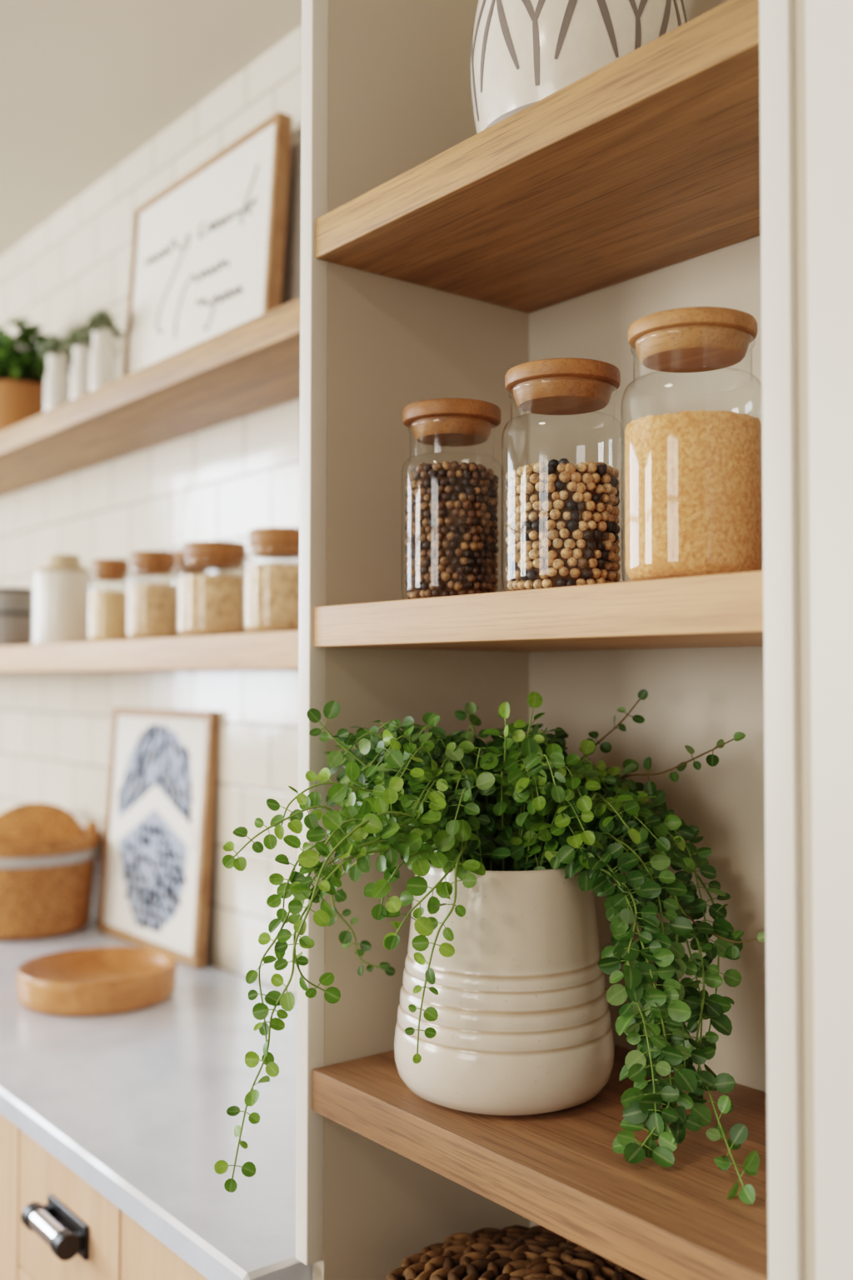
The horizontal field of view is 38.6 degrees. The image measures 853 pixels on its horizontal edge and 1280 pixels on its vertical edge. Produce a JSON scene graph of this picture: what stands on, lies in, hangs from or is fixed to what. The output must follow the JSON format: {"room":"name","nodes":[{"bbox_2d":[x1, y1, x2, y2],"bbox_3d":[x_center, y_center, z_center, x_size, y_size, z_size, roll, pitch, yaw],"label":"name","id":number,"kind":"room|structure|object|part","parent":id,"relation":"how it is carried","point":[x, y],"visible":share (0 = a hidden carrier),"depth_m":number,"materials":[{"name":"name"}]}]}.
{"room":"kitchen","nodes":[
{"label":"kitchen","id":0,"kind":"room"},
{"bbox_2d":[0,25,301,997],"bbox_3d":[0.094,0.203,1.872,0.100,2.690,7.000,2,-2,-39],"label":"wall","id":1,"kind":"structure","parent":0,"point":[224,482],"depth_m":2.67,"materials":[{"name":"white tile"}]},
{"bbox_2d":[0,630,299,672],"bbox_3d":[-0.636,0.036,2.525,0.233,0.056,2.678,2,-2,-39],"label":"oak shelf","id":2,"kind":"object","parent":1,"relation":"attached to","point":[267,651],"visible":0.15,"depth_m":2.13,"materials":[{"name":"beige wood"}]},
{"bbox_2d":[0,610,32,646],"bbox_3d":[-0.999,-0.023,2.927,0.124,0.087,0.124,2,-2,-39],"label":"stoneware bowl","id":3,"kind":"object","parent":2,"relation":"on","point":[16,627],"visible":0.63,"depth_m":2.88,"materials":[{"name":"ceramic"}]},
{"bbox_2d":[0,587,32,611],"bbox_3d":[-0.999,-0.079,2.929,0.124,0.087,0.124,2,-2,-39],"label":"stoneware bowl","id":4,"kind":"object","parent":3,"relation":"on","point":[11,598],"visible":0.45,"depth_m":2.88,"materials":[{"name":"ceramic"}]},
{"bbox_2d":[32,554,94,644],"bbox_3d":[-0.796,-0.087,2.675,0.131,0.200,0.131,2,-2,-39],"label":"canister","id":5,"kind":"object","parent":2,"relation":"on","point":[61,592],"visible":0.77,"depth_m":2.62,"materials":[{"name":"white ceramic"}]},
{"bbox_3d":[-0.796,-0.168,2.677,0.112,0.038,0.112,2,-2,-39],"label":"lid","id":6,"kind":"part","parent":5,"relation":"part of","materials":[{"name":"beige wood"}]},
{"bbox_2d":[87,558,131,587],"bbox_3d":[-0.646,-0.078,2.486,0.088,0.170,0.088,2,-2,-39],"label":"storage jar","id":7,"kind":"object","parent":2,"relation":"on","point":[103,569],"visible":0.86,"depth_m":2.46,"materials":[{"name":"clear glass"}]},
{"bbox_2d":[89,590,129,641],"bbox_3d":[-0.646,-0.049,2.486,0.082,0.104,0.082,2,-2,-39],"label":"flakes","id":8,"kind":"object","parent":7,"relation":"in","point":[107,609],"visible":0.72,"depth_m":2.45,"materials":[{"name":"beige food"}]},
{"bbox_3d":[-0.646,-0.142,2.489,0.074,0.042,0.074,2,-2,-39],"label":"lid","id":9,"kind":"part","parent":7,"relation":"part of","materials":[{"name":"brown wood"}]},
{"bbox_2d":[125,550,179,639],"bbox_3d":[-0.525,-0.083,2.334,0.100,0.170,0.100,2,-2,-39],"label":"storage jar","id":10,"kind":"object","parent":2,"relation":"on","point":[143,562],"visible":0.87,"depth_m":2.30,"materials":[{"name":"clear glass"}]},
{"bbox_2d":[127,583,177,639],"bbox_3d":[-0.525,-0.054,2.333,0.094,0.106,0.094,2,-2,-39],"label":"rolled oats","id":11,"kind":"object","parent":10,"relation":"in","point":[152,607],"visible":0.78,"depth_m":2.29,"materials":[{"name":"beige food"}]},
{"bbox_3d":[-0.525,-0.146,2.336,0.084,0.042,0.084,2,-2,-39],"label":"lid","id":12,"kind":"part","parent":10,"relation":"part of","materials":[{"name":"brown wood"}]},
{"bbox_2d":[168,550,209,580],"bbox_3d":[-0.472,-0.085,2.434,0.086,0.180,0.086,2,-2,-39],"label":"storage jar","id":13,"kind":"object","parent":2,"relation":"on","point":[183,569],"visible":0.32,"depth_m":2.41,"materials":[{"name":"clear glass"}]},
{"bbox_3d":[-0.472,-0.153,2.436,0.072,0.044,0.072,2,-2,-39],"label":"lid","id":14,"kind":"part","parent":13,"relation":"part of","materials":[{"name":"brown wood"}]},
{"bbox_2d":[175,540,246,630],"bbox_3d":[-0.377,-0.087,2.164,0.133,0.168,0.133,2,-2,-39],"label":"storage jar","id":15,"kind":"object","parent":2,"relation":"on","point":[212,555],"visible":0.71,"depth_m":2.12,"materials":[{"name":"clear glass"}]},
{"bbox_2d":[177,574,249,636],"bbox_3d":[-0.377,-0.061,2.164,0.127,0.109,0.127,2,-2,-39],"label":"contents","id":16,"kind":"object","parent":15,"relation":"in","point":[209,604],"visible":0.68,"depth_m":2.11,"materials":[{"name":"beige food"}]},
{"bbox_3d":[-0.377,-0.150,2.166,0.112,0.042,0.112,2,-2,-39],"label":"lid","id":17,"kind":"part","parent":15,"relation":"part of","materials":[{"name":"brown wood"}]},
{"bbox_2d":[242,527,299,633],"bbox_3d":[-0.243,-0.094,1.996,0.116,0.172,0.116,2,-2,-39],"label":"storage jar","id":18,"kind":"object","parent":2,"relation":"on","point":[265,542],"visible":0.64,"depth_m":1.96,"materials":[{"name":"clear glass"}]},
{"bbox_3d":[-0.243,-0.080,1.996,0.116,0.143,0.116,2,-2,-39],"label":"glass","id":19,"kind":"part","parent":18,"relation":"part of","materials":[{"name":"clear glass"}]},
{"bbox_2d":[244,562,299,632],"bbox_3d":[-0.243,-0.068,1.996,0.110,0.113,0.110,2,-2,-39],"label":"contents","id":20,"kind":"object","parent":18,"relation":"in","point":[272,590],"visible":0.66,"depth_m":1.95,"materials":[{"name":"beige food"}]},
{"bbox_3d":[-0.242,-0.158,1.998,0.097,0.042,0.097,2,-2,-39],"label":"lid","id":21,"kind":"part","parent":18,"relation":"part of","materials":[{"name":"brown wood"}]},
{"bbox_2d":[0,297,300,496],"bbox_3d":[-0.635,-0.456,2.540,0.233,0.052,2.678,2,-2,-39],"label":"oak shelf","id":22,"kind":"object","parent":1,"relation":"attached to","point":[252,366],"visible":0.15,"depth_m":2.29,"materials":[{"name":"brown wood"}]},
{"bbox_2d":[0,315,69,431],"bbox_3d":[-1.009,-0.631,3.024,0.303,0.327,0.355,0,-2,-2],"label":"potted herb","id":23,"kind":"object","parent":22,"relation":"on","point":[22,374],"visible":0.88,"depth_m":2.92,"materials":[{"name":"leaf"},{"name":"terracotta"}]},
{"bbox_2d":[0,380,44,431],"bbox_3d":[-1.008,-0.544,3.012,0.200,0.152,0.200,2,-2,-39],"label":"planter","id":24,"kind":"object","parent":23,"relation":"attached to","point":[21,401],"depth_m":2.92,"materials":[{"name":"orange ceramic"}]},
{"bbox_2d":[34,334,73,411],"bbox_3d":[-0.855,-0.590,2.815,0.102,0.232,0.089,2,-2,-39],"label":"bottle vase","id":25,"kind":"object","parent":22,"relation":"on","point":[57,380],"visible":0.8,"depth_m":2.79,"materials":[{"name":"white ceramic"}]},
{"bbox_2d":[44,351,69,411],"bbox_3d":[-0.853,-0.567,2.810,0.056,0.186,0.056,2,-2,-39],"label":"bottle","id":26,"kind":"object","parent":25,"relation":"attached to","point":[57,380],"depth_m":2.79,"materials":[{"name":"white ceramic"}]},
{"bbox_2d":[62,324,92,399],"bbox_3d":[-0.763,-0.588,2.697,0.096,0.222,0.092,2,-2,-39],"label":"bottle vase","id":27,"kind":"object","parent":22,"relation":"on","point":[81,345],"visible":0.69,"depth_m":2.68,"materials":[{"name":"white ceramic"}]},
{"bbox_2d":[70,342,91,399],"bbox_3d":[-0.761,-0.565,2.700,0.055,0.176,0.055,2,-2,-39],"label":"bottle","id":28,"kind":"object","parent":27,"relation":"attached to","point":[79,377],"depth_m":2.68,"materials":[{"name":"white ceramic"}]},
{"bbox_2d":[77,309,124,391],"bbox_3d":[-0.698,-0.591,2.588,0.089,0.222,0.091,0,-2,12],"label":"bottle vase","id":29,"kind":"object","parent":22,"relation":"on","point":[102,368],"visible":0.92,"depth_m":2.57,"materials":[{"name":"white ceramic"}]},
{"bbox_2d":[89,326,114,391],"bbox_3d":[-0.690,-0.570,2.589,0.052,0.180,0.052,2,-2,-39],"label":"bottle","id":30,"kind":"object","parent":29,"relation":"attached to","point":[102,368],"depth_m":2.57,"materials":[{"name":"white ceramic"}]},
{"bbox_2d":[122,110,292,376],"bbox_3d":[-0.448,-0.711,2.395,0.060,0.450,0.590,2,-2,-39],"label":"framed sign","id":31,"kind":"object","parent":22,"relation":"on","point":[207,256],"visible":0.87,"depth_m":2.34,"materials":[{"name":"white paper"}]},
{"bbox_2d":[280,141,300,305],"bbox_3d":[-0.243,-0.698,2.212,0.022,0.412,0.200,2,-2,-39],"label":"slate board","id":32,"kind":"object","parent":22,"relation":"on","point":[291,288],"visible":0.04,"depth_m":2.21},
{"bbox_2d":[0,0,301,256],"bbox_3d":[-1.716,-1.239,0.471,4.737,0.100,7.000,2,-2,-39],"label":"ceiling","id":33,"kind":"structure","parent":0,"point":[85,85],"depth_m":2.44,"materials":[{"name":"paint"}]},
{"bbox_3d":[-1.721,1.550,0.384,4.737,0.100,7.000,2,-2,-39],"label":"floor","id":34,"kind":"structure","parent":0,"visible":0},
{"bbox_2d":[0,1113,21,1279],"bbox_3d":[-0.455,1.111,1.994,0.565,0.882,0.343,2,-2,-39],"label":"drawer front","id":35,"kind":"object","parent":34,"relation":"on","point":[9,1132],"visible":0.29,"depth_m":1.72,"materials":[{"name":"brown wood"}]},
{"bbox_3d":[-0.665,1.063,1.827,0.010,0.666,0.220,2,-2,-39],"label":"door","id":36,"kind":"part","parent":35,"relation":"part of","materials":[{"name":"brown wood"}]},
{"bbox_2d":[18,1129,121,1279],"bbox_3d":[-0.260,1.102,1.717,0.606,0.882,0.326,2,-2,-39],"label":"drawer front","id":37,"kind":"object","parent":34,"relation":"on","point":[68,1230],"visible":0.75,"depth_m":1.55,"materials":[{"name":"brown wood"}]},
{"bbox_3d":[-0.457,0.994,1.563,0.019,0.260,0.323,2,-2,-39],"label":"drawer","id":38,"kind":"part","parent":37,"relation":"part of","materials":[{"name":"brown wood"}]},
{"bbox_3d":[-0.503,0.745,1.577,0.037,0.031,0.020,2,-2,-39],"label":"handle","id":39,"kind":"part","parent":37,"relation":"part of","materials":[{"name":"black metal"}]},
{"bbox_3d":[-0.441,0.743,1.499,0.037,0.031,0.020,2,-2,-39],"label":"handle","id":40,"kind":"part","parent":37,"relation":"part of","materials":[{"name":"black metal"}]},
{"bbox_3d":[-0.457,0.746,1.551,0.006,0.042,0.124,2,-2,-39],"label":"handle","id":41,"kind":"part","parent":37,"relation":"part of","materials":[{"name":"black metal"}]},
{"bbox_2d":[120,1210,208,1279],"bbox_3d":[-0.053,1.095,1.458,0.606,0.882,0.332,2,-2,-39],"label":"drawer front","id":42,"kind":"object","parent":34,"relation":"on","point":[143,1257],"visible":0.02,"depth_m":1.38,"materials":[{"name":"brown wood"}]},
{"bbox_2d":[295,0,852,1279],"bbox_3d":[0.415,0.176,0.958,0.537,2.689,1.072,2,-2,-39],"label":"tall cabinet","id":43,"kind":"object","parent":34,"relation":"on","point":[387,89],"visible":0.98,"depth_m":1.21,"materials":[{"name":"paint"}]},
{"bbox_3d":[0.096,0.188,1.375,0.516,2.689,0.020,2,-2,-39],"label":"panel","id":44,"kind":"part","parent":43,"relation":"part of","materials":[{"name":"paint"}]},
{"bbox_2d":[315,0,761,312],"bbox_3d":[0.169,-0.403,1.098,0.292,0.040,0.530,2,-2,-39],"label":"oak shelf","id":45,"kind":"object","parent":43,"relation":"attached to","point":[648,161],"visible":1,"depth_m":1.05,"materials":[{"name":"brown wood"}]},
{"bbox_2d":[470,0,687,133],"bbox_3d":[0.141,-0.579,1.129,0.202,0.313,0.201,2,-2,-39],"label":"patterned vase","id":46,"kind":"object","parent":45,"relation":"on","point":[523,52],"visible":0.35,"depth_m":1.04,"materials":[{"name":"beige ceramic"}]},
{"bbox_2d":[314,570,764,651],"bbox_3d":[0.168,-0.016,1.086,0.292,0.040,0.530,2,-2,-39],"label":"oak shelf","id":47,"kind":"object","parent":43,"relation":"attached to","point":[725,609],"visible":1,"depth_m":0.95,"materials":[{"name":"beige wood"}]},
{"bbox_2d":[400,398,502,599],"bbox_3d":[0.024,-0.129,1.170,0.097,0.188,0.097,2,-2,-39],"label":"glass jar","id":48,"kind":"object","parent":47,"relation":"on","point":[438,422],"visible":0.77,"depth_m":1.14,"materials":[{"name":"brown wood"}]},
{"bbox_2d":[405,460,499,599],"bbox_3d":[0.024,-0.102,1.169,0.090,0.129,0.091,2,-2,-39],"label":"beans","id":49,"kind":"object","parent":48,"relation":"in","point":[452,533],"visible":0.99,"depth_m":1.13,"materials":[{"name":"brown food"}]},
{"bbox_3d":[0.024,-0.207,1.173,0.095,0.030,0.095,2,-2,-39],"label":"lid","id":50,"kind":"part","parent":48,"relation":"part of","materials":[{"name":"brown wood"}]},
{"bbox_2d":[501,358,624,591],"bbox_3d":[0.117,-0.135,1.049,0.105,0.194,0.105,2,-2,-39],"label":"glass jar","id":51,"kind":"object","parent":47,"relation":"on","point":[552,386],"visible":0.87,"depth_m":1.02,"materials":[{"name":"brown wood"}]},
{"bbox_3d":[0.117,-0.217,1.051,0.099,0.030,0.099,2,-2,-39],"label":"lid","id":52,"kind":"part","parent":51,"relation":"part of","materials":[{"name":"brown wood"}]},
{"bbox_2d":[505,458,620,590],"bbox_3d":[0.117,-0.095,1.047,0.098,0.108,0.098,2,-2,-39],"label":"beans","id":53,"kind":"object","parent":51,"relation":"in","point":[562,530],"visible":0.96,"depth_m":1.01,"materials":[{"name":"beige food"}]},
{"bbox_2d":[620,306,762,581],"bbox_3d":[0.204,-0.142,0.936,0.109,0.202,0.109,2,-2,-39],"label":"glass jar","id":54,"kind":"object","parent":47,"relation":"on","point":[693,339],"visible":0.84,"depth_m":0.91,"materials":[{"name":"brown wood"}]},
{"bbox_3d":[0.205,-0.229,0.939,0.098,0.028,0.098,2,-2,-39],"label":"lid","id":55,"kind":"part","parent":54,"relation":"part of","materials":[{"name":"brown wood"}]},
{"bbox_2d":[625,410,762,580],"bbox_3d":[0.204,-0.107,0.935,0.103,0.126,0.103,2,-2,-39],"label":"grain","id":56,"kind":"object","parent":54,"relation":"in","point":[694,479],"visible":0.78,"depth_m":0.89,"materials":[{"name":"beige food"}]},
{"bbox_2d":[311,1045,768,1279],"bbox_3d":[0.167,0.435,1.072,0.292,0.040,0.530,2,-2,-39],"label":"oak shelf","id":57,"kind":"object","parent":43,"relation":"attached to","point":[561,1171],"visible":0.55,"depth_m":0.97,"materials":[{"name":"brown wood"}]},
{"bbox_2d":[214,689,765,1204],"bbox_3d":[0.078,0.246,1.093,0.440,0.403,0.340,0,-2,13],"label":"potted plant","id":58,"kind":"object","parent":57,"relation":"on","point":[509,846],"visible":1,"depth_m":1.05,"materials":[{"name":"green plant"}]},
{"bbox_3d":[0.072,0.310,1.139,0.204,0.213,0.204,2,-2,-39],"label":"pot","id":59,"kind":"part","parent":58,"relation":"part of","materials":[{"name":"beige ceramic"}]},
{"bbox_3d":[0.287,0.172,1.175,0.012,2.669,0.532,2,-2,-39],"label":"panel","id":60,"kind":"part","parent":43,"relation":"part of","materials":[{"name":"paint"}]},
{"bbox_3d":[0.390,0.165,0.575,0.021,2.688,0.465,2,-2,-39],"label":"door","id":61,"kind":"part","parent":43,"relation":"part of","materials":[{"name":"white paint"}]},
{"bbox_3d":[0.174,0.854,1.065,0.272,0.020,0.530,2,-2,-39],"label":"shelf","id":62,"kind":"object","parent":43,"relation":"attached to","visible":0},
{"bbox_2d":[386,1225,647,1279],"bbox_3d":[0.107,0.710,1.103,0.301,0.267,0.301,-1,-2,39],"label":"basket","id":63,"kind":"object","parent":62,"relation":"on","point":[516,1252],"visible":0.76,"depth_m":1.16,"materials":[{"name":"brown wicker"}]},
{"bbox_3d":[-1.486,1.149,3.287,0.565,0.882,0.421,2,-2,-39],"label":"base cabinet","id":64,"kind":"object","parent":34,"relation":"on","visible":0},
{"bbox_2d":[0,918,312,1279],"bbox_3d":[-0.783,0.662,2.401,0.591,0.036,2.698,2,-2,-39],"label":"countertop","id":65,"kind":"structure","parent":64,"relation":"on","point":[136,1103],"depth_m":1.63,"materials":[{"name":"grey stone"}]},
{"bbox_2d":[0,802,99,940],"bbox_3d":[-0.912,0.518,2.768,0.326,0.273,0.326,2,-2,-39],"label":"woven basket","id":66,"kind":"object","parent":65,"relation":"on","point":[47,860],"visible":1,"depth_m":2.67,"materials":[{"name":"brown wicker"}]},
{"bbox_3d":[-0.916,0.480,2.817,0.246,0.246,0.016,0,-42,-7],"label":"lid","id":67,"kind":"part","parent":66,"relation":"part of","materials":[{"name":"brown wicker"}]},
{"bbox_2d":[16,946,176,1016],"bbox_3d":[-0.587,0.608,2.176,0.275,0.060,0.275,2,-2,-39],"label":"wooden bowl","id":68,"kind":"object","parent":65,"relation":"on","point":[105,980],"visible":1,"depth_m":2.12,"materials":[{"name":"brown wood"}]},
{"bbox_2d":[98,706,219,968],"bbox_3d":[-0.576,0.398,2.588,0.052,0.502,0.462,2,-2,-39],"label":"framed print","id":69,"kind":"object","parent":65,"relation":"on","point":[162,780],"visible":1,"depth_m":2.55,"materials":[{"name":"white paper"}]}
]}

